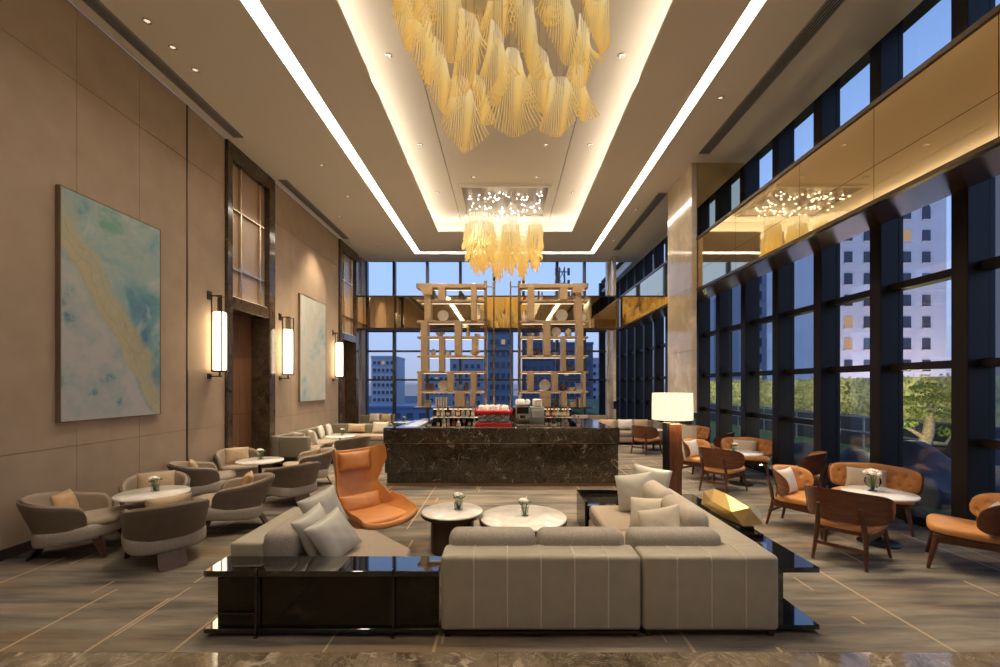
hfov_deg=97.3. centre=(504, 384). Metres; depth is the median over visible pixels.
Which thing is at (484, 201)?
chandelier
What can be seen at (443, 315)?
plate
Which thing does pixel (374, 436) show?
seat cushion
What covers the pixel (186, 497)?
cushion
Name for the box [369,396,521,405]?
ground
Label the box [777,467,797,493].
cushion
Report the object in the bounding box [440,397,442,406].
book
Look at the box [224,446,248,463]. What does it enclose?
cushion
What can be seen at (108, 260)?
painting
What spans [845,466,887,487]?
cushion
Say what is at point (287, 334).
wall sconce
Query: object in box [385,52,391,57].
recessed light
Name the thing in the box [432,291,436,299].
vase
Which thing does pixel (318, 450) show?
cushion
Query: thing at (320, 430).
cushion
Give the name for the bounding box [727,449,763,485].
pedestal table
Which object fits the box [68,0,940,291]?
ceiling
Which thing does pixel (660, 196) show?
ceiling vent
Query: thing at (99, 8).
ceiling vent
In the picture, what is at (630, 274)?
window
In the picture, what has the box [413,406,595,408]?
countertop
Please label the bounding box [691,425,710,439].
chair
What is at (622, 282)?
window
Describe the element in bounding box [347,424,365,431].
cushion
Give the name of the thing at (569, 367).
display box
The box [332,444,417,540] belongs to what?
chair
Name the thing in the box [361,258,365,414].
pillar
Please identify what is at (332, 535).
throw pillow
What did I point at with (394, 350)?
window
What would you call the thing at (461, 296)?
jar
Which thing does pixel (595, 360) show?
building
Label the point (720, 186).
window
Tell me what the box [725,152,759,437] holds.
window
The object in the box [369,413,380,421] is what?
cushion
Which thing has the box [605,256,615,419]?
column
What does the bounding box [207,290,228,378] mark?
wall sconce
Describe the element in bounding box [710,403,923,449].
railing
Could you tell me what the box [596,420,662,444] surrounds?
lounge sofa
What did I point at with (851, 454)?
boulder
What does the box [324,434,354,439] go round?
pedestal table
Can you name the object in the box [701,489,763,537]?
sculpture
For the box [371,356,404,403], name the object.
building
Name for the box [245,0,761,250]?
recessed light
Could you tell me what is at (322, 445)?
seat cushion
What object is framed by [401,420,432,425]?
countertop
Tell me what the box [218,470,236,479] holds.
seat cushion
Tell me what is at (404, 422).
pedestal table
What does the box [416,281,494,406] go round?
display shelf
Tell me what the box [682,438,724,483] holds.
chair
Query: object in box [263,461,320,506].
barrel armchair
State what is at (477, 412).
hood
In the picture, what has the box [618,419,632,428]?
cushion
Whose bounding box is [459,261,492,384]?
window
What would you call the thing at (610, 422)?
cushion
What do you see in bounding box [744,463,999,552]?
trim
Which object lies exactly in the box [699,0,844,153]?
ceiling vent
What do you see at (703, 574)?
sofa
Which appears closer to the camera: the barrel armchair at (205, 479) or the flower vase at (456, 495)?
the flower vase at (456, 495)
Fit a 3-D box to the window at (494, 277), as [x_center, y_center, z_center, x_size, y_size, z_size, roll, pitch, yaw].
[0.095,-1.500,17.200,1.150,6.600,0.240,0,0,0]
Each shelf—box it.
[204,609,440,632]
[413,406,595,425]
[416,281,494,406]
[431,416,477,417]
[510,281,587,406]
[582,494,618,507]
[777,598,819,629]
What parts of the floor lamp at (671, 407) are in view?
lamp shade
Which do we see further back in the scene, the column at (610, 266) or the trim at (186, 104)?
the column at (610, 266)
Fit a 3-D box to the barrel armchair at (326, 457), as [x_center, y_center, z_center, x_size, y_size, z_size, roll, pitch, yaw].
[-3.697,1.562,8.342,0.934,0.690,0.761,0,0,-28]
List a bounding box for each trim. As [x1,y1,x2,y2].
[186,104,187,460]
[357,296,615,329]
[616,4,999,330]
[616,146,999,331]
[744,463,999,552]
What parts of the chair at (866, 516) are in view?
leg, leg, backrest, seat, seat frame, leg, rail, leg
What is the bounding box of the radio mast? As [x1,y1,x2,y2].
[559,267,569,341]
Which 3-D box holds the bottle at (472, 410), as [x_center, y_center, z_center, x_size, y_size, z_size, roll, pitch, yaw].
[-0.740,0.602,10.170,0.076,0.275,0.076,0,0,0]
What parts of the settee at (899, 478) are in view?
seat, backrest, seat frame, leg, leg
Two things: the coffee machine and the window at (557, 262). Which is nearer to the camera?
the coffee machine
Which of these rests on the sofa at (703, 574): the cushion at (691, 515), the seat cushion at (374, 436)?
the cushion at (691, 515)
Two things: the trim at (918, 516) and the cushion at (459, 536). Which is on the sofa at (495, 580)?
the cushion at (459, 536)
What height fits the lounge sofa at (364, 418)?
0.800 m
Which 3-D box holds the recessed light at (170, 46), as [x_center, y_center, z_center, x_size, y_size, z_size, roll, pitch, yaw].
[-4.720,-4.794,6.250,0.110,0.012,0.110,0,0,0]
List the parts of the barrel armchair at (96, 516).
leg, seat, leg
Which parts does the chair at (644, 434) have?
leg, backrest, leg, seat, seat frame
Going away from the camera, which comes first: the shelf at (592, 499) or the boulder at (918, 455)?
the shelf at (592, 499)
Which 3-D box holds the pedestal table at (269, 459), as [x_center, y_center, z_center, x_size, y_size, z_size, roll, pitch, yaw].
[-4.220,1.595,7.580,0.744,0.610,0.744,0,0,0]
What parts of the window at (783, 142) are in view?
rail, rail, rail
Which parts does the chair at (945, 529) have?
leg, leg, seat, seat frame, rail, backrest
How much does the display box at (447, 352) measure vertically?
0.126 m
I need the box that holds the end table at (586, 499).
[577,490,618,526]
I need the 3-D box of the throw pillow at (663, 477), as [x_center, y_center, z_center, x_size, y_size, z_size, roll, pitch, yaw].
[1.780,1.235,5.400,0.509,0.503,0.188,0,0,29]
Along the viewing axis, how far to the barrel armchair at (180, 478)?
5.94 m
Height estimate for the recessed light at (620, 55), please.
0.012 m
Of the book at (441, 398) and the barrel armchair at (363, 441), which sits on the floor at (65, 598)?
the barrel armchair at (363, 441)
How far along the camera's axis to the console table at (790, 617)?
3.46 m
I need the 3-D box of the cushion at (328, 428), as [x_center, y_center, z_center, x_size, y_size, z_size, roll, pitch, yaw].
[-5.100,1.300,12.750,0.182,0.346,0.420,0,0,-10]
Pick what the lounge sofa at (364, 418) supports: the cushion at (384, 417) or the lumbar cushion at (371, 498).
the cushion at (384, 417)
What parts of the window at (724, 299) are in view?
rail, rail, rail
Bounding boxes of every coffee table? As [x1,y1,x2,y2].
[421,502,482,555]
[479,505,567,535]
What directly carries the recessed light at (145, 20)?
in the ceiling
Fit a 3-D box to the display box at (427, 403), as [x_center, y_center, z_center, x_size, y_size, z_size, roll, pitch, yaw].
[-1.867,0.449,10.580,0.171,0.162,0.150,0,0,0]
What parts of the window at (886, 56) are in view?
rail, rail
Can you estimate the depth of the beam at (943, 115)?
4.88 m
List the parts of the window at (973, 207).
rail, rail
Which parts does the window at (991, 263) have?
rail, rail, rail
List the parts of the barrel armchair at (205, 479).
seat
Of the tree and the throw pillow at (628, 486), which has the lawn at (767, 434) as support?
the tree
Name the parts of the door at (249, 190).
walnut panel, transom panel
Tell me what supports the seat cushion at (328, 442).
on the lounge sofa at (287, 446)
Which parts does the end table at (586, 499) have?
panel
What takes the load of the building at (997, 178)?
on the ground at (408, 399)
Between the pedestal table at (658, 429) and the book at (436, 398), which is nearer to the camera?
the book at (436, 398)
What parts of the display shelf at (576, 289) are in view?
metal post, metal post, upright panel, upright panel, upright panel, upright panel, upright panel, upright panel, upright panel, upright panel, upright panel, upright panel, upright panel, upright panel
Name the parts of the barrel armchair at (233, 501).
seat, leg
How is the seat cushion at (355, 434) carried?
on the lounge sofa at (376, 438)
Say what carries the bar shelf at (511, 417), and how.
on the floor at (65, 598)
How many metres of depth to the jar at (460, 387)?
10.54 m
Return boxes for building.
[369,404,434,425]
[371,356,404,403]
[424,374,449,405]
[450,358,483,405]
[487,332,512,405]
[525,332,552,405]
[553,342,593,398]
[593,358,598,398]
[710,295,715,380]
[732,274,766,379]
[767,198,945,379]
[995,175,999,374]
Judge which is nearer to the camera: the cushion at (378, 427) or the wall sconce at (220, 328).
the wall sconce at (220, 328)
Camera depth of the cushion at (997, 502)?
4.42 m
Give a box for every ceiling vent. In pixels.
[82,0,242,137]
[278,180,348,238]
[613,193,667,249]
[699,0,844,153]
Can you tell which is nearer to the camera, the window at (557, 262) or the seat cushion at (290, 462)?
the seat cushion at (290, 462)
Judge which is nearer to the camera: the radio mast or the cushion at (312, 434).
the cushion at (312, 434)
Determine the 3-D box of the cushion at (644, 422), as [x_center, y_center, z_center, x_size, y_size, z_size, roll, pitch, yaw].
[4.450,1.280,14.420,0.480,0.308,0.176,0,0,0]
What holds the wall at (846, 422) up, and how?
on the lawn at (767, 434)
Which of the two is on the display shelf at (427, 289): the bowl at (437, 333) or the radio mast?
the bowl at (437, 333)
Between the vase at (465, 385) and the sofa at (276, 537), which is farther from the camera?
the vase at (465, 385)
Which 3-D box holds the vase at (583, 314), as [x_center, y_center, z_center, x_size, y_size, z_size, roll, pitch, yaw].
[1.881,-1.647,10.580,0.126,0.234,0.126,0,0,0]
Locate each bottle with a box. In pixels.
[442,415,445,425]
[446,405,449,416]
[456,407,459,416]
[471,405,474,416]
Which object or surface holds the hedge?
on the lawn at (767, 434)
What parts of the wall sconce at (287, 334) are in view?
arm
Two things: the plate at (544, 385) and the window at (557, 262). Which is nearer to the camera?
the plate at (544, 385)
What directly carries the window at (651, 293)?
attached to the wall
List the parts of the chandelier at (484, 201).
canopy frame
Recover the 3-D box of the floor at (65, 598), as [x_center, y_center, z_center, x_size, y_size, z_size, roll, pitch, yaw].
[-0.140,1.960,13.015,12.420,0.120,19.770,0,0,0]
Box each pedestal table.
[112,485,190,501]
[235,456,283,496]
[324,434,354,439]
[393,421,410,423]
[647,428,662,450]
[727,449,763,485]
[840,485,920,548]
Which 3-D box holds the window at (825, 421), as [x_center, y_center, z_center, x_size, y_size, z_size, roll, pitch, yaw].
[5.615,-1.760,8.180,0.330,7.080,1.200,0,0,0]
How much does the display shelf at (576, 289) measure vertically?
3.028 m
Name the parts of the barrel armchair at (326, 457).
seat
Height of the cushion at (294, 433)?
0.327 m
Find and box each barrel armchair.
[16,491,132,560]
[118,470,189,508]
[120,497,209,571]
[167,461,236,496]
[194,472,274,526]
[213,447,260,477]
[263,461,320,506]
[282,447,335,483]
[331,436,370,463]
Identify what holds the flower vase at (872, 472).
on the pedestal table at (896, 495)
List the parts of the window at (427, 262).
rail, rail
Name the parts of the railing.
post, post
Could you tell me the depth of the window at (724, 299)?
11.18 m
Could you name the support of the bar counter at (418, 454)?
on the floor at (65, 598)
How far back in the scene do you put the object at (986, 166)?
5.78 m
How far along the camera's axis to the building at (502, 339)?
89.99 m
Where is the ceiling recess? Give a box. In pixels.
[338,0,671,230]
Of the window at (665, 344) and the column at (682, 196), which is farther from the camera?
the window at (665, 344)
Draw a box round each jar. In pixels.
[458,292,464,299]
[458,384,462,390]
[560,383,565,390]
[565,328,571,335]
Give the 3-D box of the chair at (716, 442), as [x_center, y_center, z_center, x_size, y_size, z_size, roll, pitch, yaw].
[5.098,1.505,10.483,0.722,0.796,0.807,0,0,43]
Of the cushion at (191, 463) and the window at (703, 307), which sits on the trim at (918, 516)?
the window at (703, 307)
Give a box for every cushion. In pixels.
[50,488,78,506]
[84,505,132,524]
[124,501,145,508]
[136,470,174,488]
[145,492,191,507]
[187,459,198,467]
[194,493,215,507]
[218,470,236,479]
[220,464,257,470]
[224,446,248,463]
[240,470,253,485]
[264,514,303,555]
[282,461,298,465]
[292,432,304,435]
[298,528,410,555]
[308,430,317,443]
[311,439,336,447]
[311,443,324,449]
[313,446,321,454]
[317,425,324,438]
[325,423,332,434]
[333,433,359,437]
[340,490,381,510]
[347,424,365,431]
[349,503,405,529]
[355,433,382,440]
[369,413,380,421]
[372,422,388,432]
[380,413,391,421]
[449,527,535,545]
[536,527,623,545]
[575,415,587,417]
[589,505,630,530]
[599,419,614,425]
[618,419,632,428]
[620,430,630,436]
[625,527,720,548]
[633,419,647,426]
[642,480,674,497]
[661,494,708,526]
[685,440,698,456]
[733,439,756,450]
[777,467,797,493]
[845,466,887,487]
[989,501,999,536]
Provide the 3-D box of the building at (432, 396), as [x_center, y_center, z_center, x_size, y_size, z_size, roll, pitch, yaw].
[-22.500,5.883,155.975,11.220,20.034,12.650,0,0,0]
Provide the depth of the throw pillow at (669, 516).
3.99 m
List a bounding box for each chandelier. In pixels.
[391,0,615,152]
[458,184,551,282]
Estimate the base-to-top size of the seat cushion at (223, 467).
0.159 m
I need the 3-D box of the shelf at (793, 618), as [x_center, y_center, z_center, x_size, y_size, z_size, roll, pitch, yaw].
[2.240,1.853,4.500,0.330,0.035,2.280,0,0,0]
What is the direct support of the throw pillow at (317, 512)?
on the sofa at (276, 537)
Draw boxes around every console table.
[204,556,441,638]
[680,494,819,629]
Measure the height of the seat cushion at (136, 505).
0.159 m
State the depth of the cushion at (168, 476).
5.96 m
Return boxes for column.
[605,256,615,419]
[668,163,696,472]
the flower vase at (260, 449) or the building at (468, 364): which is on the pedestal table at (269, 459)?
the flower vase at (260, 449)
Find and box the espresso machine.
[474,408,512,425]
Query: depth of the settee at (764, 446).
9.18 m
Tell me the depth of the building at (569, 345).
109.99 m
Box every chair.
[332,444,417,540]
[630,425,661,455]
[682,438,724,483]
[698,447,747,493]
[710,432,734,448]
[765,464,823,538]
[775,451,830,496]
[804,485,895,572]
[925,492,999,568]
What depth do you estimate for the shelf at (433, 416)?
10.05 m
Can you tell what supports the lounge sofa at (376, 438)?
on the floor at (65, 598)
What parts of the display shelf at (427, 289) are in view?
upright panel, upright panel, upright panel, upright panel, upright panel, upright panel, upright panel, upright panel, upright panel, upright panel, upright panel, upright panel, metal post, metal post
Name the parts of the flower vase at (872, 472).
stem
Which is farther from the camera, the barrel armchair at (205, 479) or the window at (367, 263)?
the window at (367, 263)
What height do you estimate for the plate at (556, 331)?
0.229 m
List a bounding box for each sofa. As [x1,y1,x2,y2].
[230,507,410,555]
[271,425,347,466]
[332,423,391,446]
[361,415,394,425]
[441,527,640,635]
[571,415,607,419]
[587,480,777,635]
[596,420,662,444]
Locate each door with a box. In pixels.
[224,139,274,467]
[338,239,358,422]
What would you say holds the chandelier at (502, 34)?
hanging from the ceiling
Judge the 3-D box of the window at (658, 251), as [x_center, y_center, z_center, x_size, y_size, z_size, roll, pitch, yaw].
[5.615,-1.760,16.580,0.330,7.080,1.200,0,0,0]
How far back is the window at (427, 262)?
17.14 m
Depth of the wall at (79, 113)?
6.08 m
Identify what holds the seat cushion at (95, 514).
on the barrel armchair at (96, 516)
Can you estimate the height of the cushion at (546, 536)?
0.315 m
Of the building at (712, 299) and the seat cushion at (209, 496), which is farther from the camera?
the building at (712, 299)
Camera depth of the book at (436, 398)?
10.49 m
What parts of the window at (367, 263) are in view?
rail, rail, rail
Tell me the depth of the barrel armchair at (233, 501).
5.59 m
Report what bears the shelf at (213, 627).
attached to the console table at (257, 594)
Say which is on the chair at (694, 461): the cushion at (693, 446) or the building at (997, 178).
the cushion at (693, 446)
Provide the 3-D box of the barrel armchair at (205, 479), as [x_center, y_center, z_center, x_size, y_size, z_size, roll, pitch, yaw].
[-4.901,1.562,7.135,0.934,0.690,0.761,0,0,-35]
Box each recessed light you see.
[142,17,151,24]
[168,44,176,50]
[191,67,198,72]
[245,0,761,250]
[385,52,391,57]
[618,52,624,57]
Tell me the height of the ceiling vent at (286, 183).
0.019 m
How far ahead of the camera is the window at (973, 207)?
5.18 m
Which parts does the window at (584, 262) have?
rail, rail, rail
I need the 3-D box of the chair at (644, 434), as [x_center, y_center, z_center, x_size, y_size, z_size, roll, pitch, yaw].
[3.900,1.505,12.234,0.722,0.796,0.807,0,0,-39]
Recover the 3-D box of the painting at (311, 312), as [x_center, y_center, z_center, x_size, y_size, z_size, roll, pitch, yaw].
[-5.418,-0.985,12.415,0.060,2.870,1.670,0,0,0]
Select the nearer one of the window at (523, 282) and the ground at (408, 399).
the window at (523, 282)
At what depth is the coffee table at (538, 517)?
5.05 m
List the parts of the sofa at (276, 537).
backrest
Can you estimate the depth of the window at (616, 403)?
21.98 m
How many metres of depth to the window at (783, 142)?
8.78 m
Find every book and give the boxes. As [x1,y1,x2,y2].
[435,397,437,406]
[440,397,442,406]
[443,397,445,406]
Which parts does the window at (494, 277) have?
rail, rail, rail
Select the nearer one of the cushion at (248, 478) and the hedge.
the cushion at (248, 478)
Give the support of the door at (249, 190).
in the wall at (79, 113)
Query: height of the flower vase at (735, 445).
0.188 m
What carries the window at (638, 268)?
on the trim at (918, 516)
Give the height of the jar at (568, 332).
0.210 m
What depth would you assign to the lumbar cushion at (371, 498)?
5.29 m
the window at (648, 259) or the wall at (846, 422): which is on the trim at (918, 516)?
the window at (648, 259)
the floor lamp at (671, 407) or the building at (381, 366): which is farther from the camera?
the building at (381, 366)
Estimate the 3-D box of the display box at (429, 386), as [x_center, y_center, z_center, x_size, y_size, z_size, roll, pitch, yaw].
[-1.802,0.050,10.580,0.190,0.180,0.150,0,0,0]
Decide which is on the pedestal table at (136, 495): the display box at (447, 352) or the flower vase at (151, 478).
the flower vase at (151, 478)
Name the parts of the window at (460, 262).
rail, rail, rail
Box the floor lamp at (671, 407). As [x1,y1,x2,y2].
[652,393,692,493]
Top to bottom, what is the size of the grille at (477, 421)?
0.011 m
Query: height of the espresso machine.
0.430 m
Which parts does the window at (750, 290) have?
rail, rail, rail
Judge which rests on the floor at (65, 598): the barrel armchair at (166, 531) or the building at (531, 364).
the barrel armchair at (166, 531)
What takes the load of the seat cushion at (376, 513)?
on the chair at (367, 503)
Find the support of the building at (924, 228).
on the ground at (408, 399)
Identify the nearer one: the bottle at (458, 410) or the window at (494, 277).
the bottle at (458, 410)
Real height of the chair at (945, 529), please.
0.796 m
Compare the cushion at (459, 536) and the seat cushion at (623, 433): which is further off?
the seat cushion at (623, 433)
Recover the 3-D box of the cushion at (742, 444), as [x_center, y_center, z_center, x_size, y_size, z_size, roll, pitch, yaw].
[5.077,1.315,9.318,0.463,0.290,0.156,0,0,33]
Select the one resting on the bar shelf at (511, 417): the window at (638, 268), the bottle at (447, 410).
the bottle at (447, 410)
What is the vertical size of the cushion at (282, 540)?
0.280 m
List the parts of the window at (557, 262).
rail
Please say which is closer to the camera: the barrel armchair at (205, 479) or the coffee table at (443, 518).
the coffee table at (443, 518)
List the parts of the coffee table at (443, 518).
curved leg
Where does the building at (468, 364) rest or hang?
on the ground at (408, 399)
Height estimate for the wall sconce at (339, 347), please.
1.620 m
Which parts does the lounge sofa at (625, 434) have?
backrest, armrest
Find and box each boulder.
[794,442,812,465]
[840,447,869,461]
[903,440,950,508]
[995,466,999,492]
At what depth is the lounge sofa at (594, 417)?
16.82 m
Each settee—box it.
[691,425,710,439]
[720,437,771,479]
[828,462,923,536]
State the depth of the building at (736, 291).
86.88 m
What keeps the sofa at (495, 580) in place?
on the floor at (65, 598)
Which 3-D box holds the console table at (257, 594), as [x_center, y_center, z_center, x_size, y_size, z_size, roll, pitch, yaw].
[-1.385,1.640,3.445,1.770,0.520,0.310,0,0,0]
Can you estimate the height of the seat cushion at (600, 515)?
0.180 m
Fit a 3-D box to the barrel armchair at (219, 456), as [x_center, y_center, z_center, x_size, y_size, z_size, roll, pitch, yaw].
[-4.996,1.562,8.240,0.761,0.690,0.934,0,0,-40]
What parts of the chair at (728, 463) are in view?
leg, backrest, seat, seat frame, leg, rail, leg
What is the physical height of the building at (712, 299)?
38.000 m
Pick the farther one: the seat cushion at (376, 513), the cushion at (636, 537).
the seat cushion at (376, 513)
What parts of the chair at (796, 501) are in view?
leg, leg, seat frame, seat, backrest, rail, leg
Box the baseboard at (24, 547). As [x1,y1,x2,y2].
[0,463,278,560]
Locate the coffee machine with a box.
[515,399,544,425]
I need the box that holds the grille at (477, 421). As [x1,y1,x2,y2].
[477,421,509,421]
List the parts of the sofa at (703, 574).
backrest, backrest, leg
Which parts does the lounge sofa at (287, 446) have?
armrest, backrest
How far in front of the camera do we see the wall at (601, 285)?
23.30 m
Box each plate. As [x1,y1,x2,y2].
[437,310,448,320]
[438,380,446,390]
[539,380,549,390]
[551,327,560,335]
[555,309,567,320]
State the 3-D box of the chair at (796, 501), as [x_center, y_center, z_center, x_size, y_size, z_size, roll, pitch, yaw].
[3.956,1.505,5.871,0.807,0.796,0.722,0,0,-35]
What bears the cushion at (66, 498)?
on the barrel armchair at (96, 516)
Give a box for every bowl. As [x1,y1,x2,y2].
[435,332,444,335]
[864,477,881,491]
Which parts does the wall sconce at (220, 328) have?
wall plate, arm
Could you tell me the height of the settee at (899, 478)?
0.797 m
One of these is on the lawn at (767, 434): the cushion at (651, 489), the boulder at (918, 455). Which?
the boulder at (918, 455)
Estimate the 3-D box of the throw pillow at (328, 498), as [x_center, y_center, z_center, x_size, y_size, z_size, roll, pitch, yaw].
[-1.880,1.300,4.550,0.214,0.473,0.492,0,0,44]
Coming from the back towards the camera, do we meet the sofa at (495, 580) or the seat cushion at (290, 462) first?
the seat cushion at (290, 462)
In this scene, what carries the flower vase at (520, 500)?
on the coffee table at (538, 517)
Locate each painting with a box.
[55,184,160,422]
[298,293,325,401]
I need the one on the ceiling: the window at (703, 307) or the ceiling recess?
the ceiling recess
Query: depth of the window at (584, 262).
17.10 m
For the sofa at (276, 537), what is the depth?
3.82 m
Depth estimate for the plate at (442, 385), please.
10.60 m
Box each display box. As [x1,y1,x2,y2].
[423,400,430,406]
[426,383,433,390]
[445,350,450,354]
[567,365,573,370]
[568,400,575,406]
[575,383,581,390]
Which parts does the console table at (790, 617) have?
panel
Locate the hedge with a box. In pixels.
[710,373,999,426]
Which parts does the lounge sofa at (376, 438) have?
backrest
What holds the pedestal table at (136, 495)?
on the floor at (65, 598)
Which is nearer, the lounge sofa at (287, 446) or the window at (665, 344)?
the lounge sofa at (287, 446)
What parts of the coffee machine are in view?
panel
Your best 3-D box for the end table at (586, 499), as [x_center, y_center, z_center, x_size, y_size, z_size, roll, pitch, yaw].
[1.500,1.680,5.820,1.000,0.440,0.640,0,0,0]
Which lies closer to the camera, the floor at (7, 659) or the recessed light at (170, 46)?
the floor at (7, 659)
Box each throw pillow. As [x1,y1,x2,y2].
[290,502,326,555]
[296,485,348,518]
[303,506,361,555]
[615,471,651,511]
[629,497,662,527]
[633,463,671,488]
[637,504,680,526]
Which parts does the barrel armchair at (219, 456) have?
seat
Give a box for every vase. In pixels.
[148,476,162,491]
[257,448,265,459]
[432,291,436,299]
[452,492,464,509]
[464,382,467,390]
[518,498,531,515]
[522,310,526,320]
[582,311,585,320]
[730,443,737,450]
[862,468,881,491]
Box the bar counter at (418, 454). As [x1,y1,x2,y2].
[383,418,619,485]
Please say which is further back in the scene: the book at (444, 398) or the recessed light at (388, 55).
the book at (444, 398)
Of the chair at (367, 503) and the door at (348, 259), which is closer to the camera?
the chair at (367, 503)
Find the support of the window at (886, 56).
on the trim at (918, 516)
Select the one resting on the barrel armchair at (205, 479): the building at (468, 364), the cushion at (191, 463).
the cushion at (191, 463)
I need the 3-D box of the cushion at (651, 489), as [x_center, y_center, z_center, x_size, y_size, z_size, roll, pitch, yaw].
[1.688,1.295,4.880,0.245,0.390,0.680,0,0,0]
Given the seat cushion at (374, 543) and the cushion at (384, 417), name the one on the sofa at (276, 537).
the seat cushion at (374, 543)
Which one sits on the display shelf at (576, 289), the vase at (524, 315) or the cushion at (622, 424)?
the vase at (524, 315)
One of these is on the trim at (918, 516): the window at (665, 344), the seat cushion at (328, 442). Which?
the window at (665, 344)
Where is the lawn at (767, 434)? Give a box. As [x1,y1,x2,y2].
[551,399,950,515]
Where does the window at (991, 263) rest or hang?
on the trim at (918, 516)
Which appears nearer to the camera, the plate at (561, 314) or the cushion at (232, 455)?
the cushion at (232, 455)
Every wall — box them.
[0,0,360,549]
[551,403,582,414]
[599,283,604,414]
[693,404,999,465]
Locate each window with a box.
[366,261,391,414]
[392,261,425,425]
[426,261,458,417]
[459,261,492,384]
[493,277,521,380]
[522,280,555,399]
[555,261,580,405]
[583,261,605,414]
[614,281,618,419]
[616,240,697,328]
[617,274,625,419]
[623,267,633,419]
[630,259,642,419]
[639,249,652,419]
[648,239,663,422]
[659,236,676,422]
[679,421,691,424]
[696,298,709,442]
[697,163,743,236]
[703,289,731,435]
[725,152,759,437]
[751,120,793,464]
[785,78,839,487]
[829,20,902,466]
[890,0,994,520]
[979,256,999,449]
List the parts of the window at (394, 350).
rail, rail, rail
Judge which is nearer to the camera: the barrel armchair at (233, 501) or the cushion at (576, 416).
the barrel armchair at (233, 501)
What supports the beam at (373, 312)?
attached to the wall at (79, 113)
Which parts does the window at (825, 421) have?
rail, rail, rail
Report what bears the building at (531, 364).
on the ground at (408, 399)
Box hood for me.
[474,408,512,414]
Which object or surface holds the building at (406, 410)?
on the ground at (408, 399)
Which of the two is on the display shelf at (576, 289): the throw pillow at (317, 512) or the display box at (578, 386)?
the display box at (578, 386)
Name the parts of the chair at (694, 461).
rail, seat frame, seat, backrest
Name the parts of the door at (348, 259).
walnut panel, transom panel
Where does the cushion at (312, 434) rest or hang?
on the lounge sofa at (287, 446)
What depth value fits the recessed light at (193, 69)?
6.70 m
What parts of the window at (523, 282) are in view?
rail, rail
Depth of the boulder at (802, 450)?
10.61 m
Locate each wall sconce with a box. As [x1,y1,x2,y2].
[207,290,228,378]
[279,313,293,379]
[332,330,343,381]
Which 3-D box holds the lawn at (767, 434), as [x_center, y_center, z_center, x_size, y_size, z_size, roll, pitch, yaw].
[23.025,2.110,25.000,33.950,0.380,70.000,0,0,0]
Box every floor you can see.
[0,442,999,652]
[0,652,999,666]
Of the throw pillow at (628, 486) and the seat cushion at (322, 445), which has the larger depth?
the seat cushion at (322, 445)
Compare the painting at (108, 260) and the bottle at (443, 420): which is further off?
the bottle at (443, 420)
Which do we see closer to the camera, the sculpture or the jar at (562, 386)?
the sculpture
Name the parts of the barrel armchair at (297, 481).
seat, leg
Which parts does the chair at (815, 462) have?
backrest, leg, leg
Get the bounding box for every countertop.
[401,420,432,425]
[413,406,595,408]
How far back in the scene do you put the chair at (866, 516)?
4.63 m
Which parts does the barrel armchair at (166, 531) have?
leg, seat, leg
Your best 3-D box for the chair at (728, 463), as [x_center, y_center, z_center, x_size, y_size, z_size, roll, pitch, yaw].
[3.900,1.505,7.934,0.722,0.796,0.807,0,0,-39]
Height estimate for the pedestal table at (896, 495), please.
0.610 m
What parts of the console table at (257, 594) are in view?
metal rail, metal rod, glass, metal rod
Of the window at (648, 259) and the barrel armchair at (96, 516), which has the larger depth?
the window at (648, 259)
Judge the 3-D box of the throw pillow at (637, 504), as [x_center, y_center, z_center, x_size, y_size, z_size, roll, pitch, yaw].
[1.450,1.320,4.500,0.388,0.346,0.214,0,0,34]
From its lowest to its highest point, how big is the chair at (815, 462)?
0.796 m
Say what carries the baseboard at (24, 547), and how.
attached to the wall at (79, 113)
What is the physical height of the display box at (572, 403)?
0.162 m

